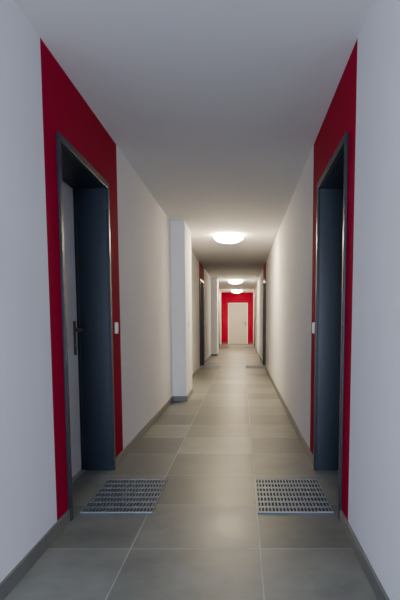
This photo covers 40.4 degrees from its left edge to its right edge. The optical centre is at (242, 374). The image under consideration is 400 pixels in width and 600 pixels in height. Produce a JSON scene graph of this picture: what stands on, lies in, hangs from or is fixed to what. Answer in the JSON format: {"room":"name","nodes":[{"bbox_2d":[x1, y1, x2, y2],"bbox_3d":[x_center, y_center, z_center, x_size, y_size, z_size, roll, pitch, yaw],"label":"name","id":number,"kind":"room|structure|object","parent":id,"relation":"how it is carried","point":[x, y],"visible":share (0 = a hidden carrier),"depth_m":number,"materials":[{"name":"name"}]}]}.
{"room":"apartment corridor","nodes":[
{"label":"apartment corridor","id":0,"kind":"room"},
{"bbox_2d":[0,0,221,582],"bbox_3d":[-1.088,-1.181,10.683,0.300,2.325,27.500,0,6,0],"label":"wall","id":1,"kind":"structure","parent":0,"point":[38,99],"depth_m":2.54,"materials":[{"name":"paint"}]},
{"bbox_2d":[56,131,115,521],"bbox_3d":[-1.046,-0.262,3.247,0.282,1.975,1.020,0,6,0],"label":"door frame","id":2,"kind":"structure","parent":1,"relation":"in","point":[91,201],"depth_m":3.69,"materials":[{"name":"metal"}]},
{"bbox_2d":[62,181,80,477],"bbox_3d":[-1.159,-0.244,3.249,0.042,1.928,0.938,0,6,0],"label":"door leaf","id":3,"kind":"structure","parent":2,"relation":"attached to","point":[68,213],"depth_m":3.59,"materials":[{"name":"white wood"}]},
{"bbox_2d":[73,321,76,354],"bbox_3d":[-1.135,-0.249,3.647,0.009,0.230,0.042,0,6,0],"label":"plate","id":4,"kind":"object","parent":3,"relation":"attached to","point":[74,322],"visible":1,"depth_m":3.63,"materials":[{"name":"brown metal"}]},
{"bbox_2d":[75,328,83,331],"bbox_3d":[-1.104,-0.298,3.585,0.053,0.020,0.135,0,6,0],"label":"lever","id":5,"kind":"object","parent":4,"relation":"attached to","point":[76,329],"visible":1,"depth_m":3.58,"materials":[{"name":"brown metal"}]},
{"bbox_2d":[0,343,221,599],"bbox_3d":[-0.840,-0.059,10.796,0.196,0.068,27.498,0,6,0],"label":"baseboard","id":6,"kind":"structure","parent":1,"relation":"attached to","point":[13,578],"depth_m":2.55,"materials":[{"name":"tile"}]},
{"bbox_2d":[115,322,118,333],"bbox_3d":[-0.914,-0.341,3.913,0.012,0.080,0.080,0,6,0],"label":"light switch","id":7,"kind":"object","parent":1,"relation":"attached to","point":[116,323],"visible":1,"depth_m":3.89,"materials":[{"name":"white plastic"}]},
{"bbox_2d":[200,278,203,365],"bbox_3d":[-1.069,-1.172,12.352,0.282,1.975,1.020,0,6,0],"label":"door","id":8,"kind":"structure","parent":1,"relation":"in","point":[201,281],"depth_m":12.79,"materials":[{"name":"metal"}]},
{"bbox_2d":[218,297,219,346],"bbox_3d":[-1.093,-2.083,21.456,0.282,1.975,1.020,0,6,0],"label":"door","id":9,"kind":"structure","parent":1,"relation":"in","point":[218,297],"depth_m":21.91,"materials":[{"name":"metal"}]},
{"bbox_2d":[4,344,376,599],"bbox_3d":[-0.221,0.020,10.805,2.035,0.110,27.900,0,6,0],"label":"floor","id":10,"kind":"structure","parent":0,"point":[205,537],"depth_m":2.91,"materials":[{"name":"tile"}]},
{"bbox_2d":[72,470,84,482],"bbox_3d":[-1.121,0.717,3.345,0.026,0.008,0.916,0,6,0],"label":"threshold","id":11,"kind":"object","parent":10,"relation":"on","point":[81,472],"visible":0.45,"depth_m":3.66,"materials":[{"name":"metal"}]},
{"bbox_2d":[170,220,191,395],"bbox_3d":[-0.837,-0.855,7.420,0.185,2.325,0.860,0,6,0],"label":"wall pier","id":12,"kind":"object","parent":10,"relation":"on","point":[180,233],"visible":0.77,"depth_m":7.02,"materials":[{"name":"paint"}]},
{"bbox_2d":[211,278,218,353],"bbox_3d":[-0.861,-1.766,16.524,0.185,2.325,0.860,0,6,0],"label":"wall pier","id":13,"kind":"object","parent":10,"relation":"on","point":[214,281],"visible":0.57,"depth_m":16.12,"materials":[{"name":"paint"}]},
{"bbox_2d":[14,0,372,291],"bbox_3d":[-0.221,-2.388,10.564,2.035,0.100,27.900,0,6,0],"label":"ceiling","id":14,"kind":"structure","parent":0,"point":[219,108],"depth_m":3.03,"materials":[{"name":"paint"}]},
{"bbox_2d":[214,233,243,242],"bbox_3d":[-0.214,-2.024,8.038,0.450,0.121,0.450,0,6,0],"label":"ceiling lamp","id":15,"kind":"object","parent":14,"relation":"attached to","point":[221,237],"depth_m":7.89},
{"bbox_2d":[228,280,241,283],"bbox_3d":[-0.237,-2.910,16.894,0.450,0.121,0.450,0,6,0],"label":"ceiling lamp","id":16,"kind":"object","parent":14,"relation":"attached to","point":[230,281],"depth_m":16.74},
{"bbox_2d":[221,292,252,343],"bbox_3d":[-0.257,-2.560,24.466,1.435,2.325,0.200,0,6,0],"label":"wall","id":17,"kind":"structure","parent":0,"point":[226,297],"depth_m":24.32,"materials":[{"name":"red paint"}]},
{"bbox_2d":[228,303,247,343],"bbox_3d":[-0.229,-2.317,24.375,0.890,1.860,0.030,0,6,0],"label":"door","id":18,"kind":"structure","parent":17,"relation":"in","point":[228,303],"depth_m":24.34,"materials":[{"name":"white wood"}]},
{"bbox_2d":[229,304,246,343],"bbox_3d":[-0.229,-2.295,24.383,0.782,1.798,0.018,0,6,0],"label":"door leaf","id":19,"kind":"structure","parent":18,"relation":"attached to","point":[237,312],"depth_m":24.38,"materials":[{"name":"white wood"}]},
{"bbox_2d":[253,0,399,599],"bbox_3d":[0.647,-1.182,10.687,0.300,2.325,27.500,0,6,0],"label":"wall","id":20,"kind":"structure","parent":0,"point":[365,103],"depth_m":2.36,"materials":[{"name":"paint"}]},
{"bbox_2d":[254,298,254,346],"bbox_3d":[0.596,-2.083,21.461,0.282,1.975,1.020,0,6,0],"label":"door","id":21,"kind":"structure","parent":20,"relation":"in","point":[254,298],"depth_m":21.93,"materials":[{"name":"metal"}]},
{"bbox_2d":[263,278,265,364],"bbox_3d":[0.620,-1.173,12.356,0.282,1.975,1.020,0,6,0],"label":"door","id":22,"kind":"structure","parent":20,"relation":"in","point":[264,281],"depth_m":12.80,"materials":[{"name":"metal"}]},
{"bbox_2d":[312,322,314,333],"bbox_3d":[0.509,-0.341,3.917,0.012,0.080,0.080,0,6,0],"label":"light switch","id":23,"kind":"object","parent":20,"relation":"attached to","point":[313,323],"visible":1,"depth_m":3.88,"materials":[{"name":"white plastic"}]},
{"bbox_2d":[253,343,389,599],"bbox_3d":[0.491,-0.059,10.799,0.011,0.068,27.498,0,6,0],"label":"baseboard","id":24,"kind":"structure","parent":20,"relation":"attached to","point":[375,583],"depth_m":2.48,"materials":[{"name":"tile"}]},
{"bbox_2d":[313,131,348,520],"bbox_3d":[0.643,-0.262,3.252,0.282,1.975,1.020,0,6,0],"label":"door","id":25,"kind":"structure","parent":20,"relation":"in","point":[331,223],"depth_m":3.69,"materials":[{"name":"metal"}]}
]}

